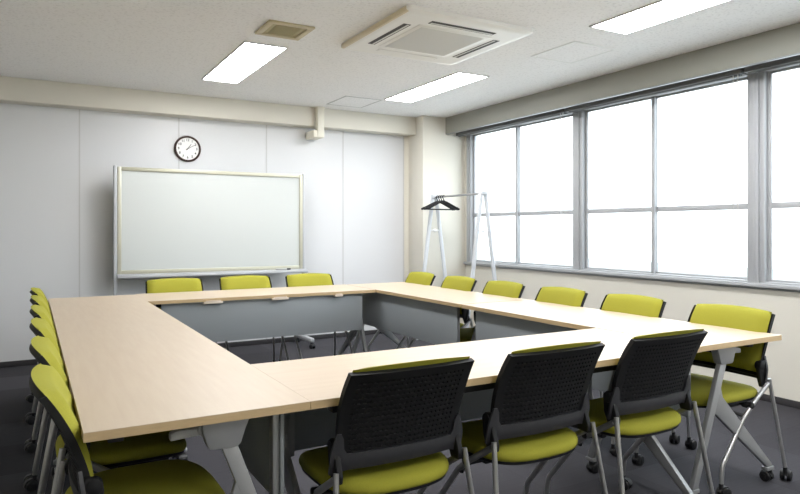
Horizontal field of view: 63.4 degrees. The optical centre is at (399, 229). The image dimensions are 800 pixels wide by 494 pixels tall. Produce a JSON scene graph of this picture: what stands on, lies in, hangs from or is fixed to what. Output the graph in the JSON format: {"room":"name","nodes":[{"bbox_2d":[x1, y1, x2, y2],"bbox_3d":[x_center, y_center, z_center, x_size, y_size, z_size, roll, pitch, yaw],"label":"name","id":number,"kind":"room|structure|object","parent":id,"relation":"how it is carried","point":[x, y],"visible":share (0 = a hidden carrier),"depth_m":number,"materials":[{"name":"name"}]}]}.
{"room":"meeting room","nodes":[
{"label":"meeting room","id":0,"kind":"room"},
{"bbox_2d":[0,103,402,361],"bbox_3d":[-2.075,-0.051,6.632,6.445,2.550,0.100,0,0,-30],"label":"wall","id":1,"kind":"structure","parent":0,"point":[39,145],"depth_m":6.22,"materials":[{"name":"white paint"}]},
{"bbox_2d":[79,109,79,296],"bbox_3d":[-2.994,0.026,6.048,0.012,2.295,0.003,0,0,-30],"label":"trim","id":2,"kind":"structure","parent":1,"relation":"attached to","point":[79,109],"depth_m":6.05,"materials":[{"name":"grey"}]},
{"bbox_2d":[178,118,179,277],"bbox_3d":[-2.216,0.026,6.492,0.012,2.295,0.003,0,0,-30],"label":"trim","id":3,"kind":"structure","parent":1,"relation":"attached to","point":[178,118],"depth_m":6.49,"materials":[{"name":"grey"}]},
{"bbox_2d":[174,136,200,161],"bbox_3d":[-2.136,-0.814,6.517,0.266,0.266,0.033,0,0,-30],"label":"wall clock","id":4,"kind":"object","parent":1,"relation":"attached to","point":[186,148],"visible":1,"depth_m":6.52,"materials":[{"name":"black plastic"}]},
{"bbox_2d":[0,330,381,367],"bbox_3d":[-2.330,1.198,6.424,5.595,0.050,0.008,0,0,-30],"label":"baseboard","id":5,"kind":"structure","parent":1,"relation":"attached to","point":[367,332],"depth_m":6.87,"materials":[{"name":"grey"}]},
{"bbox_2d":[0,76,415,135],"bbox_3d":[-2.288,-1.224,6.350,5.595,0.205,0.180,0,0,-30],"label":"ceiling beam","id":6,"kind":"structure","parent":1,"relation":"attached to","point":[13,90],"depth_m":6.37,"materials":[{"name":"beige paint"}]},
{"bbox_2d":[266,125,266,338],"bbox_3d":[-1.431,0.026,6.941,0.012,2.295,0.003,0,0,-30],"label":"trim","id":7,"kind":"structure","parent":1,"relation":"attached to","point":[266,125],"depth_m":6.94,"materials":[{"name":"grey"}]},
{"bbox_2d":[306,106,324,139],"bbox_3d":[-0.927,-1.159,7.076,0.128,0.335,0.238,0,0,-30],"label":"duct cover","id":8,"kind":"object","parent":1,"relation":"attached to","point":[318,133],"visible":1,"depth_m":6.99,"materials":[{"name":"beige"}]},
{"bbox_2d":[343,131,343,331],"bbox_3d":[-0.649,0.026,7.387,0.012,2.295,0.003,0,0,-30],"label":"trim","id":9,"kind":"structure","parent":1,"relation":"attached to","point":[343,131],"depth_m":7.39,"materials":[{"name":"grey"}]},
{"bbox_2d":[403,136,403,281],"bbox_3d":[0.042,0.026,7.781,0.012,2.295,0.003,0,0,-30],"label":"trim","id":10,"kind":"structure","parent":1,"relation":"attached to","point":[403,136],"depth_m":7.78,"materials":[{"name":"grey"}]},
{"bbox_2d":[404,136,408,281],"bbox_3d":[0.075,0.026,7.795,0.059,2.295,0.012,0,0,-30],"label":"trim","id":11,"kind":"structure","parent":1,"relation":"attached to","point":[406,138],"depth_m":7.79,"materials":[{"name":"beige paint"}]},
{"bbox_2d":[408,115,464,323],"bbox_3d":[0.442,-0.051,7.816,0.600,2.550,0.340,0,0,-30],"label":"pillar","id":12,"kind":"structure","parent":1,"relation":"attached to","point":[436,158],"depth_m":7.66,"materials":[{"name":"beige paint"}]},
{"bbox_2d":[0,0,799,117],"bbox_3d":[-0.052,-1.387,3.089,6.445,0.120,8.260,0,0,-30],"label":"ceiling","id":13,"kind":"structure","parent":0,"point":[168,46],"depth_m":4.64,"materials":[{"name":"white paint"}]},
{"bbox_2d":[201,41,287,83],"bbox_3d":[-1.282,-1.323,5.208,0.324,0.008,1.324,0,0,-30],"label":"recessed light","id":14,"kind":"object","parent":13,"relation":"in","point":[247,58],"visible":1,"depth_m":5.10,"materials":[{"name":"grey plastic"}]},
{"bbox_2d":[255,19,314,40],"bbox_3d":[-0.766,-1.319,4.294,0.310,0.014,0.310,0,0,-30],"label":"air vent","id":15,"kind":"object","parent":13,"relation":"attached to","point":[272,28],"visible":1,"depth_m":4.28,"materials":[{"name":"beige plastic"}]},
{"bbox_2d":[263,24,305,37],"bbox_3d":[-0.766,-1.321,4.294,0.230,0.010,0.230,0,0,-30],"label":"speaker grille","id":16,"kind":"object","parent":15,"relation":"attached to","point":[275,30],"depth_m":4.30,"materials":[{"name":"beige plastic"}]},
{"bbox_2d":[327,96,381,107],"bbox_3d":[-0.479,-1.325,6.731,0.415,0.004,0.490,0,0,-30],"label":"access hatch","id":17,"kind":"object","parent":13,"relation":"attached to","point":[348,101],"visible":1,"depth_m":6.72,"materials":[{"name":"grey"}]},
{"bbox_2d":[384,72,488,102],"bbox_3d":[0.304,-1.323,6.090,0.324,0.008,1.324,0,0,-30],"label":"recessed light","id":18,"kind":"object","parent":13,"relation":"in","point":[458,79],"visible":1,"depth_m":6.01,"materials":[{"name":"grey plastic"}]},
{"bbox_2d":[341,4,532,64],"bbox_3d":[0.229,-1.306,4.464,0.973,0.040,0.970,0,0,-30],"label":"air conditioner","id":19,"kind":"object","parent":13,"relation":"attached to","point":[414,32],"visible":1,"depth_m":4.32,"materials":[{"name":"white plastic"}]},
{"bbox_2d":[368,24,409,44],"bbox_3d":[-0.076,-1.294,4.290,0.054,0.005,0.500,0,0,-30],"label":"outlet","id":20,"kind":"object","parent":19,"relation":"attached to","point":[399,28],"depth_m":4.29,"materials":[{"name":"white plastic"}]},
{"bbox_2d":[376,49,436,58],"bbox_3d":[0.055,-1.294,4.772,0.500,0.005,0.054,0,0,-30],"label":"outlet","id":21,"kind":"object","parent":19,"relation":"attached to","point":[389,51],"depth_m":4.75,"materials":[{"name":"white plastic"}]},
{"bbox_2d":[384,27,482,55],"bbox_3d":[0.230,-1.288,4.465,0.500,0.004,0.500,0,0,-30],"label":"grille","id":22,"kind":"object","parent":19,"relation":"attached to","point":[423,40],"depth_m":4.43,"materials":[{"name":"white plastic"}]},
{"bbox_2d":[428,21,495,34],"bbox_3d":[0.405,-1.294,4.158,0.500,0.005,0.054,0,0,-30],"label":"outlet","id":23,"kind":"object","parent":19,"relation":"attached to","point":[448,25],"depth_m":4.15,"materials":[{"name":"white plastic"}]},
{"bbox_2d":[453,40,498,57],"bbox_3d":[0.537,-1.294,4.640,0.054,0.005,0.500,0,0,-30],"label":"outlet","id":24,"kind":"object","parent":19,"relation":"attached to","point":[486,44],"depth_m":4.62,"materials":[{"name":"white plastic"}]},
{"bbox_2d":[531,41,616,63],"bbox_3d":[1.296,-1.325,4.857,0.420,0.004,0.465,0,0,-30],"label":"access hatch","id":25,"kind":"object","parent":13,"relation":"attached to","point":[575,51],"visible":1,"depth_m":4.84,"materials":[{"name":"white paint"}]},
{"bbox_2d":[446,22,799,133],"bbox_3d":[2.462,-1.230,4.328,0.020,0.192,7.720,0,0,-30],"label":"ceiling beam","id":26,"kind":"structure","parent":13,"relation":"attached to","point":[782,41],"depth_m":5.16,"materials":[{"name":"grey paint"}]},
{"bbox_2d":[446,52,799,134],"bbox_3d":[2.469,-1.131,4.332,0.033,0.008,7.720,0,0,-30],"label":"trim","id":27,"kind":"structure","parent":26,"relation":"attached to","point":[795,54],"depth_m":5.17,"materials":[{"name":"silver metal"}]},
{"bbox_2d":[589,0,731,34],"bbox_3d":[1.715,-1.323,3.720,0.344,0.008,1.349,0,0,-30],"label":"recessed light","id":28,"kind":"object","parent":13,"relation":"in","point":[661,11],"visible":1,"depth_m":3.98,"materials":[{"name":"grey plastic"}]},
{"bbox_2d":[0,332,799,493],"bbox_3d":[-0.052,1.274,3.089,6.445,0.100,8.260,0,0,-30],"label":"floor","id":29,"kind":"structure","parent":0,"point":[742,468],"depth_m":3.46,"materials":[{"name":"carpet"}]},
{"bbox_2d":[25,287,49,417],"bbox_3d":[-2.280,0.810,4.489,0.550,0.826,0.581,0,0,-30],"label":"chair","id":30,"kind":"object","parent":29,"relation":"on","point":[34,291],"visible":0.09,"depth_m":4.37,"materials":[{"name":"fabric"}]},
{"bbox_2d":[31,287,49,308],"bbox_3d":[-2.429,0.546,4.404,0.145,0.297,0.427,0,0,-30],"label":"cushion","id":31,"kind":"object","parent":30,"relation":"on","point":[34,291],"depth_m":4.27,"materials":[{"name":"fabric"}]},
{"bbox_2d":[25,295,52,444],"bbox_3d":[-1.983,0.810,3.968,0.550,0.826,0.581,0,0,-30],"label":"chair","id":32,"kind":"object","parent":29,"relation":"on","point":[35,299],"visible":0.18,"depth_m":3.92,"materials":[{"name":"fabric"}]},
{"bbox_2d":[31,295,52,320],"bbox_3d":[-2.131,0.546,3.883,0.145,0.297,0.427,0,0,-30],"label":"cushion","id":33,"kind":"object","parent":32,"relation":"on","point":[35,299],"depth_m":3.75,"materials":[{"name":"fabric"}]},
{"bbox_2d":[24,305,56,480],"bbox_3d":[-1.685,0.810,3.447,0.550,0.826,0.581,0,0,-30],"label":"chair","id":34,"kind":"object","parent":29,"relation":"on","point":[38,311],"visible":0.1,"depth_m":3.42,"materials":[{"name":"fabric"}]},
{"bbox_2d":[31,305,56,336],"bbox_3d":[-1.834,0.546,3.362,0.145,0.297,0.427,0,0,-30],"label":"cushion","id":35,"kind":"object","parent":34,"relation":"on","point":[38,311],"depth_m":3.22,"materials":[{"name":"fabric"}]},
{"bbox_2d":[23,317,62,493],"bbox_3d":[-1.393,0.810,2.935,0.550,0.826,0.581,0,0,-30],"label":"chair","id":36,"kind":"object","parent":29,"relation":"on","point":[38,326],"visible":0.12,"depth_m":2.94,"materials":[{"name":"fabric"}]},
{"bbox_2d":[31,317,62,359],"bbox_3d":[-1.541,0.546,2.849,0.145,0.297,0.427,0,0,-30],"label":"cushion","id":37,"kind":"object","parent":36,"relation":"on","point":[40,327],"depth_m":2.71,"materials":[{"name":"fabric"}]},
{"bbox_2d":[29,336,186,493],"bbox_3d":[-1.098,0.810,2.418,0.550,0.826,0.581,0,0,-30],"label":"chair","id":38,"kind":"object","parent":29,"relation":"on","point":[151,447],"visible":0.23,"depth_m":2.28,"materials":[{"name":"fabric"}]},
{"bbox_2d":[31,336,71,395],"bbox_3d":[-1.246,0.546,2.333,0.145,0.297,0.427,0,0,-30],"label":"backrest","id":39,"kind":"object","parent":38,"relation":"on","point":[43,350],"depth_m":2.19,"materials":[{"name":"fabric"}]},
{"bbox_2d":[48,295,182,477],"bbox_3d":[-1.870,0.864,4.090,0.626,0.720,1.799,0,0,-30],"label":"conference table","id":40,"kind":"object","parent":29,"relation":"on","point":[72,314],"visible":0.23,"depth_m":3.84,"materials":[{"name":"brown wood"}]},
{"bbox_2d":[29,363,224,493],"bbox_3d":[-0.803,0.810,1.901,0.550,0.826,0.581,0,0,-30],"label":"chair","id":41,"kind":"object","parent":29,"relation":"on","point":[171,476],"visible":0.96,"depth_m":1.89,"materials":[{"name":"green fabric"}]},
{"bbox_2d":[31,363,93,475],"bbox_3d":[-0.951,0.546,1.816,0.145,0.297,0.427,0,0,-30],"label":"backrest","id":42,"kind":"object","parent":41,"relation":"on","point":[49,388],"depth_m":1.66,"materials":[{"name":"fabric"}]},
{"bbox_2d":[145,278,203,308],"bbox_3d":[-1.736,0.810,5.098,0.581,0.826,0.550,0,0,-30],"label":"chair","id":43,"kind":"object","parent":29,"relation":"on","point":[166,285],"visible":0.16,"depth_m":5.24,"materials":[{"name":"fabric"}]},
{"bbox_2d":[52,324,309,493],"bbox_3d":[-0.977,0.864,2.526,0.626,0.720,1.799,0,0,-30],"label":"conference table","id":44,"kind":"object","parent":29,"relation":"on","point":[133,381],"visible":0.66,"depth_m":2.06,"materials":[{"name":"brown wood"}]},
{"bbox_2d":[113,165,315,348],"bbox_3d":[-1.806,0.317,6.384,1.896,1.814,0.497,0,0,-30],"label":"whiteboard","id":45,"kind":"object","parent":29,"relation":"on","point":[167,222],"visible":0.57,"depth_m":6.35,"materials":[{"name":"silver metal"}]},
{"bbox_2d":[117,268,307,278],"bbox_3d":[-1.794,0.432,6.407,1.847,0.040,0.090,0,0,-30],"label":"tray","id":46,"kind":"object","parent":45,"relation":"on","point":[203,271],"depth_m":6.30,"materials":[{"name":"grey metal"}]},
{"bbox_2d":[215,275,288,361],"bbox_3d":[-1.231,0.810,5.403,0.581,0.826,0.550,0,0,-30],"label":"chair","id":47,"kind":"object","parent":29,"relation":"on","point":[243,281],"visible":0.17,"depth_m":5.54,"materials":[{"name":"fabric"}]},
{"bbox_2d":[221,275,270,289],"bbox_3d":[-1.317,0.546,5.551,0.427,0.297,0.145,0,0,-30],"label":"cushion","id":48,"kind":"object","parent":47,"relation":"on","point":[243,281],"depth_m":5.55,"materials":[{"name":"fabric"}]},
{"bbox_2d":[136,284,374,354],"bbox_3d":[-1.141,0.864,5.254,1.799,0.720,0.626,0,0,-30],"label":"conference table","id":49,"kind":"object","parent":29,"relation":"on","point":[243,314],"visible":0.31,"depth_m":5.04,"materials":[{"name":"brown wood"}]},
{"bbox_2d":[203,300,222,303],"bbox_3d":[-1.379,0.532,4.773,0.140,0.024,0.036,0,0,-30],"label":"bracket","id":50,"kind":"object","parent":49,"relation":"attached to","point":[212,301],"visible":1,"depth_m":4.76,"materials":[{"name":"beige plastic"}]},
{"bbox_2d":[271,296,288,299],"bbox_3d":[-0.934,0.532,5.027,0.135,0.024,0.036,0,0,-30],"label":"bracket","id":51,"kind":"object","parent":49,"relation":"attached to","point":[286,297],"visible":1,"depth_m":5.01,"materials":[{"name":"beige plastic"}]},
{"bbox_2d":[279,273,353,360],"bbox_3d":[-0.720,0.810,5.678,0.581,0.826,0.550,0,0,-30],"label":"chair","id":52,"kind":"object","parent":29,"relation":"on","point":[305,279],"visible":0.19,"depth_m":5.80,"materials":[{"name":"fabric"}]},
{"bbox_2d":[287,273,332,286],"bbox_3d":[-0.806,0.546,5.826,0.427,0.297,0.145,0,0,-30],"label":"cushion","id":53,"kind":"object","parent":52,"relation":"on","point":[305,279],"depth_m":5.82,"materials":[{"name":"fabric"}]},
{"bbox_2d":[299,356,473,493],"bbox_3d":[-0.064,0.810,2.165,0.581,0.826,0.550,0,0,-30],"label":"chair","id":54,"kind":"object","parent":29,"relation":"on","point":[394,422],"visible":1,"depth_m":2.01,"materials":[{"name":"fabric"}]},
{"bbox_2d":[353,356,469,371],"bbox_3d":[0.021,0.546,2.017,0.427,0.297,0.145,0,0,-30],"label":"cushion","id":55,"kind":"object","parent":54,"relation":"on","point":[455,364],"depth_m":1.98,"materials":[{"name":"fabric"}]},
{"bbox_2d":[367,272,435,351],"bbox_3d":[0.021,0.810,5.940,0.550,0.826,0.581,0,0,-30],"label":"chair","id":56,"kind":"object","parent":29,"relation":"on","point":[422,278],"visible":0.18,"depth_m":6.01,"materials":[{"name":"fabric"}]},
{"bbox_2d":[406,272,433,285],"bbox_3d":[0.170,0.546,6.025,0.145,0.297,0.427,0,0,-30],"label":"cushion","id":57,"kind":"object","parent":56,"relation":"on","point":[422,278],"depth_m":5.99,"materials":[{"name":"fabric"}]},
{"bbox_2d":[347,282,527,353],"bbox_3d":[0.228,0.864,5.310,0.626,0.720,1.799,0,0,-30],"label":"conference table","id":58,"kind":"object","parent":29,"relation":"on","point":[431,314],"visible":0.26,"depth_m":5.02,"materials":[{"name":"brown wood"}]},
{"bbox_2d":[407,276,476,347],"bbox_3d":[0.327,0.810,5.383,0.550,0.826,0.581,0,0,-30],"label":"chair","id":59,"kind":"object","parent":29,"relation":"on","point":[462,283],"visible":0.25,"depth_m":5.36,"materials":[{"name":"fabric"}]},
{"bbox_2d":[441,276,474,313],"bbox_3d":[0.476,0.546,5.469,0.145,0.297,0.427,0,0,-30],"label":"cushion","id":60,"kind":"object","parent":59,"relation":"on","point":[462,283],"depth_m":5.41,"materials":[{"name":"fabric"}]},
{"bbox_2d":[415,191,496,339],"bbox_3d":[0.615,0.417,6.918,0.519,1.617,0.954,0,0,-30],"label":"coat rack","id":61,"kind":"object","parent":29,"relation":"on","point":[481,194],"visible":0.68,"depth_m":6.57,"materials":[{"name":"grey metal"}]},
{"bbox_2d":[421,195,452,210],"bbox_3d":[0.421,-0.299,7.257,0.427,0.168,0.031,0,0,-30],"label":"hanger","id":62,"kind":"object","parent":61,"relation":"hanging from","point":[437,195],"visible":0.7,"depth_m":7.24,"materials":[{"name":"black plastic"}]},
{"bbox_2d":[423,195,453,209],"bbox_3d":[0.442,-0.299,7.221,0.427,0.168,0.032,0,0,-33],"label":"hanger","id":63,"kind":"object","parent":61,"relation":"hanging from","point":[439,195],"visible":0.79,"depth_m":7.23,"materials":[{"name":"black plastic"}]},
{"bbox_2d":[425,195,455,209],"bbox_3d":[0.463,-0.299,7.184,0.427,0.168,0.032,0,0,-27],"label":"hanger","id":64,"kind":"object","parent":61,"relation":"hanging from","point":[441,195],"visible":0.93,"depth_m":7.16,"materials":[{"name":"black plastic"}]},
{"bbox_2d":[427,195,459,209],"bbox_3d":[0.484,-0.299,7.147,0.427,0.168,0.032,0,0,-31],"label":"hanger","id":65,"kind":"object","parent":61,"relation":"hanging from","point":[443,201],"visible":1,"depth_m":7.14,"materials":[{"name":"black plastic"}]},
{"bbox_2d":[250,328,701,493],"bbox_3d":[0.376,0.864,2.596,1.799,0.720,0.626,0,0,-30],"label":"conference table","id":66,"kind":"object","parent":29,"relation":"on","point":[320,380],"visible":0.52,"depth_m":2.51,"materials":[{"name":"brown wood"}]},
{"bbox_2d":[460,281,524,341],"bbox_3d":[0.622,0.810,4.867,0.550,0.826,0.581,0,0,-30],"label":"chair","id":67,"kind":"object","parent":29,"relation":"on","point":[510,289],"visible":0.25,"depth_m":4.90,"materials":[{"name":"fabric"}]},
{"bbox_2d":[483,281,522,297],"bbox_3d":[0.771,0.546,4.952,0.145,0.297,0.427,0,0,-30],"label":"cushion","id":68,"kind":"object","parent":67,"relation":"on","point":[510,289],"depth_m":4.92,"materials":[{"name":"fabric"}]},
{"bbox_2d":[439,341,607,493],"bbox_3d":[0.446,0.810,2.449,0.581,0.826,0.550,0,0,-30],"label":"chair","id":69,"kind":"object","parent":29,"relation":"on","point":[539,393],"visible":0.96,"depth_m":2.29,"materials":[{"name":"fabric"}]},
{"bbox_2d":[511,341,600,353],"bbox_3d":[0.531,0.546,2.301,0.427,0.297,0.145,0,0,-30],"label":"cushion","id":70,"kind":"object","parent":69,"relation":"on","point":[582,347],"depth_m":2.25,"materials":[{"name":"fabric"}]},
{"bbox_2d":[535,287,592,398],"bbox_3d":[0.929,0.810,4.328,0.550,0.826,0.581,0,0,-30],"label":"chair","id":71,"kind":"object","parent":29,"relation":"on","point":[556,295],"visible":0.14,"depth_m":4.38,"materials":[{"name":"fabric"}]},
{"bbox_2d":[536,287,585,306],"bbox_3d":[1.078,0.546,4.413,0.145,0.297,0.427,0,0,-30],"label":"cushion","id":72,"kind":"object","parent":71,"relation":"on","point":[556,295],"depth_m":4.38,"materials":[{"name":"fabric"}]},
{"bbox_2d":[461,300,781,493],"bbox_3d":[1.128,0.864,3.734,0.626,0.720,1.799,0,0,-30],"label":"conference table","id":73,"kind":"object","parent":29,"relation":"on","point":[504,319],"visible":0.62,"depth_m":3.37,"materials":[{"name":"brown wood"}]},
{"bbox_2d":[544,329,714,493],"bbox_3d":[0.960,0.810,2.743,0.581,0.826,0.550,0,0,-30],"label":"chair","id":74,"kind":"object","parent":29,"relation":"on","point":[651,375],"visible":0.94,"depth_m":2.59,"materials":[{"name":"fabric"}]},
{"bbox_2d":[632,329,703,338],"bbox_3d":[1.045,0.546,2.594,0.427,0.297,0.145,0,0,-30],"label":"cushion","id":75,"kind":"object","parent":74,"relation":"on","point":[695,333],"depth_m":2.54,"materials":[{"name":"fabric"}]},
{"bbox_2d":[599,294,679,456],"bbox_3d":[1.233,0.810,3.816,0.550,0.826,0.581,0,0,-30],"label":"chair","id":76,"kind":"object","parent":29,"relation":"on","point":[641,305],"visible":0.23,"depth_m":3.84,"materials":[{"name":"fabric"}]},
{"bbox_2d":[601,294,663,317],"bbox_3d":[1.382,0.546,3.902,0.145,0.297,0.427,0,0,-30],"label":"cushion","id":77,"kind":"object","parent":76,"relation":"on","point":[641,305],"depth_m":3.87,"materials":[{"name":"fabric"}]},
{"bbox_2d":[632,304,792,493],"bbox_3d":[1.546,0.810,3.269,0.550,0.826,0.581,0,0,-30],"label":"chair","id":78,"kind":"object","parent":29,"relation":"on","point":[751,361],"visible":0.58,"depth_m":3.19,"materials":[{"name":"fabric"}]},
{"bbox_2d":[690,304,771,371],"bbox_3d":[1.694,0.546,3.354,0.145,0.297,0.427,0,0,-30],"label":"cushion","id":79,"kind":"object","parent":78,"relation":"on","point":[750,359],"depth_m":3.27,"materials":[{"name":"fabric"}]},
{"bbox_2d":[465,135,799,401],"bbox_3d":[2.681,-0.051,4.649,0.150,2.550,8.060,0,0,-30],"label":"wall","id":80,"kind":"structure","parent":0,"point":[782,356],"depth_m":5.11,"materials":[{"name":"beige paint"}]},
{"bbox_2d":[467,112,576,269],"bbox_3d":[1.291,-0.382,7.005,0.110,1.530,1.800,0,0,-30],"label":"window","id":81,"kind":"structure","parent":80,"relation":"in","point":[471,139],"depth_m":7.04,"materials":[{"name":"grey metal"}]},
{"bbox_2d":[456,108,568,237],"bbox_3d":[1.138,-0.547,6.929,0.070,1.248,1.800,0,0,-30],"label":"roller blind","id":82,"kind":"object","parent":81,"relation":"attached to","point":[560,112],"visible":0.84,"depth_m":6.61,"materials":[{"name":"grey metal"}]},
{"bbox_2d":[464,261,799,291],"bbox_3d":[2.545,0.406,4.698,0.042,0.044,7.120,0,0,-30],"label":"trim","id":83,"kind":"structure","parent":80,"relation":"attached to","point":[778,287],"depth_m":5.38,"materials":[{"name":"grey metal"}]},
{"bbox_2d":[577,73,754,282],"bbox_3d":[2.172,-0.382,5.461,0.110,1.530,1.755,0,0,-30],"label":"window","id":84,"kind":"structure","parent":80,"relation":"in","point":[583,211],"depth_m":5.49,"materials":[{"name":"grey metal"}]},
{"bbox_2d":[566,68,745,239],"bbox_3d":[2.024,-0.547,5.377,0.070,1.248,1.735,0,0,-30],"label":"roller blind","id":85,"kind":"object","parent":84,"relation":"attached to","point":[737,72],"visible":0.8,"depth_m":5.01,"materials":[{"name":"grey"}]},
{"bbox_2d":[755,64,799,285],"bbox_3d":[3.042,-0.382,3.937,0.110,1.530,1.755,0,0,-30],"label":"window","id":86,"kind":"structure","parent":80,"relation":"in","point":[764,204],"depth_m":4.63,"materials":[{"name":"grey metal"}]},
{"bbox_2d":[744,55,799,73],"bbox_3d":[2.894,-0.547,3.853,0.070,1.248,1.735,0,0,-30],"label":"roller blind","id":87,"kind":"object","parent":86,"relation":"attached to","point":[793,60],"visible":0.73,"depth_m":4.41,"materials":[{"name":"grey"}]},
{"bbox_2d":[757,392,799,408],"bbox_3d":[2.699,1.198,4.459,0.008,0.050,7.712,0,0,-30],"label":"baseboard","id":88,"kind":"structure","parent":80,"relation":"attached to","point":[765,397],"depth_m":4.51,"materials":[{"name":"grey"}]},
{"label":"outside","id":89,"kind":"structure","parent":0,"visible":0},
{"bbox_3d":[3.322,1.308,5.096,1.405,0.130,18.000,0,0,-30],"label":"floor","id":90,"kind":"structure","parent":89,"visible":0},
{"bbox_2d":[478,253,799,280],"bbox_3d":[3.867,0.803,5.407,0.150,0.880,18.000,0,0,-30],"label":"parapet","id":91,"kind":"object","parent":90,"relation":"on","point":[721,270],"depth_m":7.15,"materials":[{"name":"white"}]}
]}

